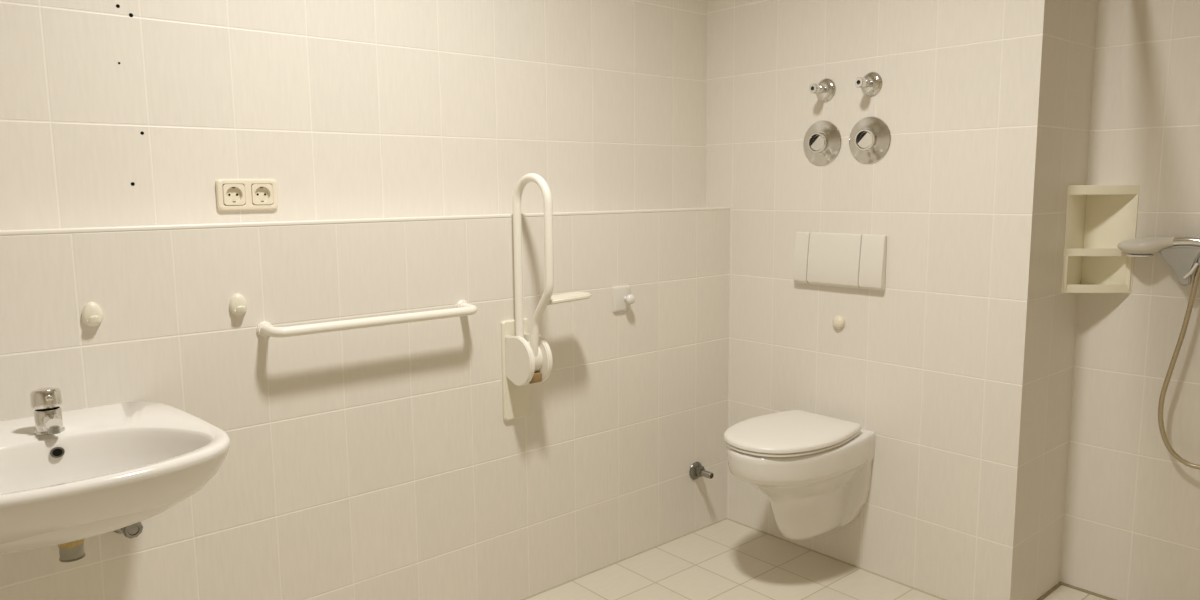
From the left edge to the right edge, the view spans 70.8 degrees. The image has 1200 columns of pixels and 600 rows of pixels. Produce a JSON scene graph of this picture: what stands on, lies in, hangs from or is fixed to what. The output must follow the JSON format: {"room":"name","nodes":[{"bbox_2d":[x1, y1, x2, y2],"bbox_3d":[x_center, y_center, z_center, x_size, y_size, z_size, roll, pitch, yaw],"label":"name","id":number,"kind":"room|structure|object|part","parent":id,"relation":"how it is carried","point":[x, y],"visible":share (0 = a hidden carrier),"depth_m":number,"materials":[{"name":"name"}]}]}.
{"room":"accessible bathroom","nodes":[
{"label":"accessible bathroom","id":0,"kind":"room"},
{"bbox_2d":[0,0,706,229],"bbox_3d":[-0.972,-0.467,2.174,3.600,3.030,0.100,-7,10,-41],"label":"wall","id":1,"kind":"structure","parent":0,"point":[355,109],"depth_m":2.33,"materials":[{"name":"tile"}]},
{"bbox_2d":[215,179,277,209],"bbox_3d":[-0.909,-0.272,2.178,0.153,0.078,0.013,-7,10,-41],"label":"double socket","id":2,"kind":"object","parent":1,"relation":"attached to","point":[239,194],"visible":1,"depth_m":2.17,"materials":[{"name":"beige plastic"}]},
{"bbox_2d":[0,210,729,599],"bbox_3d":[-0.890,0.429,2.207,3.600,1.244,0.124,-7,10,-41],"label":"wall","id":3,"kind":"structure","parent":0,"point":[385,462],"depth_m":2.36,"materials":[{"name":"tile"}]},
{"bbox_2d":[81,302,102,325],"bbox_3d":[-1.116,0.032,1.859,0.042,0.054,0.026,-7,10,-41],"label":"wall hook","id":4,"kind":"object","parent":3,"relation":"attached to","point":[92,314],"visible":1,"depth_m":1.85,"materials":[{"name":"beige plastic"}]},
{"bbox_2d":[0,401,230,553],"bbox_3d":[-1.037,0.365,1.615,0.556,0.178,0.559,-7,10,-41],"label":"washbasin","id":5,"kind":"object","parent":3,"relation":"attached to","point":[112,467],"visible":0.99,"depth_m":1.61,"materials":[{"name":"ceramic"}]},
{"bbox_2d":[30,387,64,434],"bbox_3d":[-1.097,0.223,1.681,0.053,0.088,0.104,-7,10,-41],"label":"tap","id":6,"kind":"object","parent":5,"relation":"on","point":[46,403],"visible":1,"depth_m":1.67,"materials":[{"name":"silver metal"}]},
{"bbox_3d":[-1.093,0.193,1.671,0.012,0.009,0.028,-7,10,-41],"label":"lever","id":7,"kind":"part","parent":6,"relation":"part of","materials":[{"name":"silver metal"}]},
{"bbox_3d":[-1.084,0.238,1.668,0.029,0.029,0.061,-7,10,-41],"label":"spout","id":8,"kind":"part","parent":6,"relation":"part of","materials":[{"name":"silver metal"}]},
{"bbox_2d":[57,539,84,561],"bbox_3d":[-1.023,0.472,1.632,0.056,0.056,0.056,-7,10,-41],"label":"stub","id":9,"kind":"object","parent":5,"relation":"attached to","point":[72,551],"visible":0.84,"depth_m":1.62,"materials":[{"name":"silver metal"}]},
{"bbox_2d":[114,522,142,538],"bbox_3d":[-1.071,0.504,1.918,0.066,0.080,0.085,-7,10,-41],"label":"angle valve","id":10,"kind":"object","parent":3,"relation":"attached to","point":[134,530],"visible":0.46,"depth_m":1.89,"materials":[{"name":"silver metal"}]},
{"bbox_2d":[229,294,246,315],"bbox_3d":[-0.881,0.012,2.063,0.042,0.054,0.026,-7,10,-41],"label":"wall hook","id":11,"kind":"object","parent":3,"relation":"attached to","point":[238,304],"visible":1,"depth_m":2.06,"materials":[{"name":"beige plastic"}]},
{"bbox_2d":[0,207,729,235],"bbox_3d":[-0.859,-0.186,2.083,3.598,0.012,0.014,-7,10,-41],"label":"trim","id":12,"kind":"structure","parent":3,"relation":"attached to","point":[368,220],"depth_m":2.16,"materials":[{"name":"white plastic"}]},
{"bbox_2d":[257,300,476,337],"bbox_3d":[-0.596,0.050,2.275,0.616,0.038,0.091,-7,10,-41],"label":"towel rail","id":13,"kind":"object","parent":3,"relation":"attached to","point":[264,329],"visible":1,"depth_m":2.20,"materials":[{"name":"white plastic"}]},
{"bbox_2d":[500,173,590,420],"bbox_3d":[-0.147,-0.004,2.591,0.250,0.762,0.198,-7,10,-41],"label":"grab rail","id":14,"kind":"object","parent":3,"relation":"attached to","point":[526,357],"visible":1,"depth_m":2.56,"materials":[{"name":"beige plastic"}]},
{"bbox_3d":[-0.263,0.216,2.641,0.100,0.314,0.012,-7,10,-41],"label":"wall plate","id":15,"kind":"part","parent":14,"relation":"part of","materials":[{"name":"beige plastic"}]},
{"bbox_3d":[-0.111,-0.006,2.595,0.190,0.020,0.080,-7,10,-41],"label":"paper holder arm","id":16,"kind":"part","parent":14,"relation":"part of","materials":[{"name":"beige plastic"}]},
{"bbox_2d":[612,285,634,312],"bbox_3d":[0.088,-0.002,2.900,0.080,0.092,0.046,-7,10,-41],"label":"hook","id":17,"kind":"object","parent":3,"relation":"attached to","point":[622,300],"visible":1,"depth_m":2.90,"materials":[{"name":"beige plastic"}]},
{"bbox_3d":[0.101,-0.003,2.904,0.035,0.035,0.036,-7,10,-41],"label":"knob","id":18,"kind":"part","parent":17,"relation":"part of","materials":[{"name":"plastic"}]},
{"bbox_2d":[521,518,726,599],"bbox_3d":[-0.844,1.051,2.243,3.600,0.007,0.007,-7,10,-41],"label":"trim","id":19,"kind":"structure","parent":3,"relation":"attached to","point":[725,518],"depth_m":3.02,"materials":[{"name":"plastic"}]},
{"bbox_2d":[689,462,713,479],"bbox_3d":[0.396,0.662,3.228,0.070,0.070,0.083,-7,10,-41],"label":"angle valve","id":20,"kind":"object","parent":3,"relation":"attached to","point":[697,470],"visible":1,"depth_m":3.23,"materials":[{"name":"silver metal"}]},
{"bbox_2d":[525,519,1105,599],"bbox_3d":[0.283,1.231,1.266,4.194,0.120,3.424,-7,10,-41],"label":"floor","id":21,"kind":"structure","parent":0,"point":[726,559],"depth_m":2.91,"materials":[{"name":"tile"}]},
{"bbox_2d":[706,0,1098,599],"bbox_3d":[0.979,-0.599,3.041,0.494,3.030,1.343,-7,10,-41],"label":"wall","id":22,"kind":"structure","parent":0,"point":[961,370],"depth_m":2.70,"materials":[{"name":"tile"}]},
{"bbox_2d":[724,410,874,539],"bbox_3d":[0.638,0.615,2.825,0.526,0.402,0.347,-7,10,-41],"label":"toilet","id":23,"kind":"object","parent":22,"relation":"attached to","point":[814,470],"visible":1,"depth_m":2.74,"materials":[{"name":"ceramic"}]},
{"bbox_3d":[0.618,0.450,2.787,0.473,0.010,0.340,-7,10,-41],"label":"seat","id":24,"kind":"part","parent":23,"relation":"part of","materials":[{"name":"plastic"}]},
{"bbox_3d":[0.618,0.431,2.785,0.479,0.026,0.346,-7,10,-41],"label":"lid","id":25,"kind":"part","parent":23,"relation":"part of","materials":[{"name":"plastic"}]},
{"bbox_2d":[803,120,840,164],"bbox_3d":[0.754,-0.540,2.902,0.037,0.153,0.153,-7,10,-41],"label":"valve","id":26,"kind":"object","parent":22,"relation":"attached to","point":[822,140],"visible":1,"depth_m":2.89,"materials":[{"name":"silver metal"}]},
{"bbox_3d":[0.749,-0.538,2.897,0.013,0.050,0.050,-7,10,-41],"label":"key plate","id":27,"kind":"part","parent":26,"relation":"part of","materials":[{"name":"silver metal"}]},
{"bbox_2d":[809,78,835,101],"bbox_3d":[0.743,-0.714,2.858,0.078,0.078,0.078,-7,10,-41],"label":"valve","id":28,"kind":"object","parent":22,"relation":"attached to","point":[825,89],"visible":1,"depth_m":2.86,"materials":[{"name":"silver metal"}]},
{"bbox_3d":[0.722,-0.711,2.840,0.022,0.033,0.033,-7,10,-41],"label":"handle","id":29,"kind":"part","parent":28,"relation":"part of","materials":[{"name":"silver metal"}]},
{"bbox_2d":[727,518,946,599],"bbox_3d":[0.880,0.936,2.995,0.007,0.007,1.119,-7,10,-41],"label":"trim","id":30,"kind":"structure","parent":22,"relation":"attached to","point":[727,518],"depth_m":3.01,"materials":[{"name":"plastic"}]},
{"bbox_2d":[832,316,844,328],"bbox_3d":[0.824,0.078,2.922,0.020,0.046,0.046,-7,10,-41],"label":"buffer","id":31,"kind":"object","parent":22,"relation":"attached to","point":[838,322],"visible":1,"depth_m":2.91,"materials":[{"name":"beige plastic"}]},
{"bbox_2d":[793,232,886,290],"bbox_3d":[0.816,-0.137,2.894,0.029,0.183,0.350,-7,10,-41],"label":"flush plate","id":32,"kind":"object","parent":22,"relation":"attached to","point":[858,261],"visible":1,"depth_m":2.87,"materials":[{"name":"plastic"}]},
{"bbox_3d":[0.718,-0.150,3.003,0.025,0.183,0.057,-7,10,-41],"label":"panel","id":33,"kind":"part","parent":32,"relation":"part of","materials":[{"name":"plastic"}]},
{"bbox_3d":[0.901,-0.124,2.794,0.025,0.183,0.085,-7,10,-41],"label":"panel","id":34,"kind":"part","parent":32,"relation":"part of","materials":[{"name":"plastic"}]},
{"bbox_2d":[855,72,881,95],"bbox_3d":[0.857,-0.701,2.728,0.078,0.078,0.078,-7,10,-41],"label":"valve","id":35,"kind":"object","parent":22,"relation":"attached to","point":[870,84],"visible":1,"depth_m":2.73,"materials":[{"name":"silver metal"}]},
{"bbox_3d":[0.836,-0.698,2.710,0.022,0.033,0.033,-7,10,-41],"label":"handle","id":36,"kind":"part","parent":35,"relation":"part of","materials":[{"name":"silver metal"}]},
{"bbox_2d":[849,116,890,163],"bbox_3d":[0.874,-0.524,2.765,0.037,0.153,0.153,-7,10,-41],"label":"valve","id":37,"kind":"object","parent":22,"relation":"attached to","point":[870,137],"visible":1,"depth_m":2.76,"materials":[{"name":"silver metal"}]},
{"bbox_3d":[0.869,-0.522,2.760,0.013,0.050,0.050,-7,10,-41],"label":"key plate","id":38,"kind":"part","parent":37,"relation":"part of","materials":[{"name":"silver metal"}]},
{"bbox_2d":[1037,582,1061,599],"bbox_3d":[1.397,0.970,2.705,0.391,0.013,0.014,-7,10,-41],"label":"trim","id":39,"kind":"structure","parent":22,"relation":"attached to","point":[1059,584],"depth_m":2.77,"materials":[{"name":"plastic"}]},
{"bbox_2d":[1061,582,1115,599],"bbox_3d":[2.195,1.044,2.091,0.014,0.013,1.980,-7,10,-41],"label":"trim","id":40,"kind":"structure","parent":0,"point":[1062,583],"depth_m":2.76,"materials":[{"name":"plastic"}]},
{"bbox_2d":[1060,0,1199,599],"bbox_3d":[2.253,-0.458,1.889,0.100,3.030,2.081,-7,10,-41],"label":"wall","id":41,"kind":"structure","parent":0,"point":[1131,531],"depth_m":2.58,"materials":[{"name":"tile"}]},
{"bbox_2d":[1061,185,1139,292],"bbox_3d":[1.527,-0.185,2.577,0.149,0.329,0.149,-7,10,-41],"label":"corner shelf","id":42,"kind":"object","parent":41,"relation":"attached to","point":[1098,217],"visible":0.89,"depth_m":2.60,"materials":[{"name":"plastic"}]},
{"bbox_3d":[1.434,-0.084,2.599,0.012,0.105,0.012,-7,10,-41],"label":"corner post","id":43,"kind":"part","parent":42,"relation":"part of","materials":[{"name":"plastic"}]},
{"bbox_3d":[1.480,-0.186,2.632,0.148,0.312,0.004,-7,10,-41],"label":"panel","id":44,"kind":"part","parent":42,"relation":"part of","materials":[{"name":"plastic"}]},
{"bbox_3d":[1.583,-0.181,2.624,0.004,0.302,0.144,-7,10,-41],"label":"panel","id":45,"kind":"part","parent":42,"relation":"part of","materials":[{"name":"plastic"}]},
{"bbox_3d":[1.622,-0.084,2.587,0.012,0.105,0.012,-7,10,-41],"label":"corner post","id":46,"kind":"part","parent":42,"relation":"part of","materials":[{"name":"plastic"}]},
{"bbox_2d":[1159,247,1199,285],"bbox_3d":[1.713,-0.338,2.387,0.201,0.836,0.067,6,10,39],"label":"holder","id":47,"kind":"object","parent":41,"relation":"attached to","point":[1183,261],"visible":1,"depth_m":2.42,"materials":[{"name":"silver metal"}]},
{"bbox_2d":[1117,236,1199,256],"bbox_3d":[1.649,-0.156,2.462,0.090,0.065,0.246,-7,10,-41],"label":"shower","id":48,"kind":"object","parent":47,"relation":"attached to","point":[1145,246],"visible":1,"depth_m":2.46,"materials":[{"name":"grey plastic"}]},
{"bbox_3d":[1.692,-0.165,2.411,0.028,0.035,0.114,-7,10,-41],"label":"handle","id":49,"kind":"part","parent":48,"relation":"part of","materials":[{"name":"silver metal"}]},
{"bbox_3d":[1.838,0.179,2.298,0.110,0.077,0.311,-7,10,-41],"label":"shower mixer","id":50,"kind":"object","parent":41,"relation":"attached to","visible":0},
{"bbox_2d":[1158,265,1199,468],"bbox_3d":[1.749,0.173,2.389,0.037,0.652,0.274,-5,9,-32],"label":"shower hose","id":51,"kind":"object","parent":50,"relation":"attached to","point":[1170,449],"visible":1,"depth_m":2.47,"materials":[{"name":"metal"}]}
]}

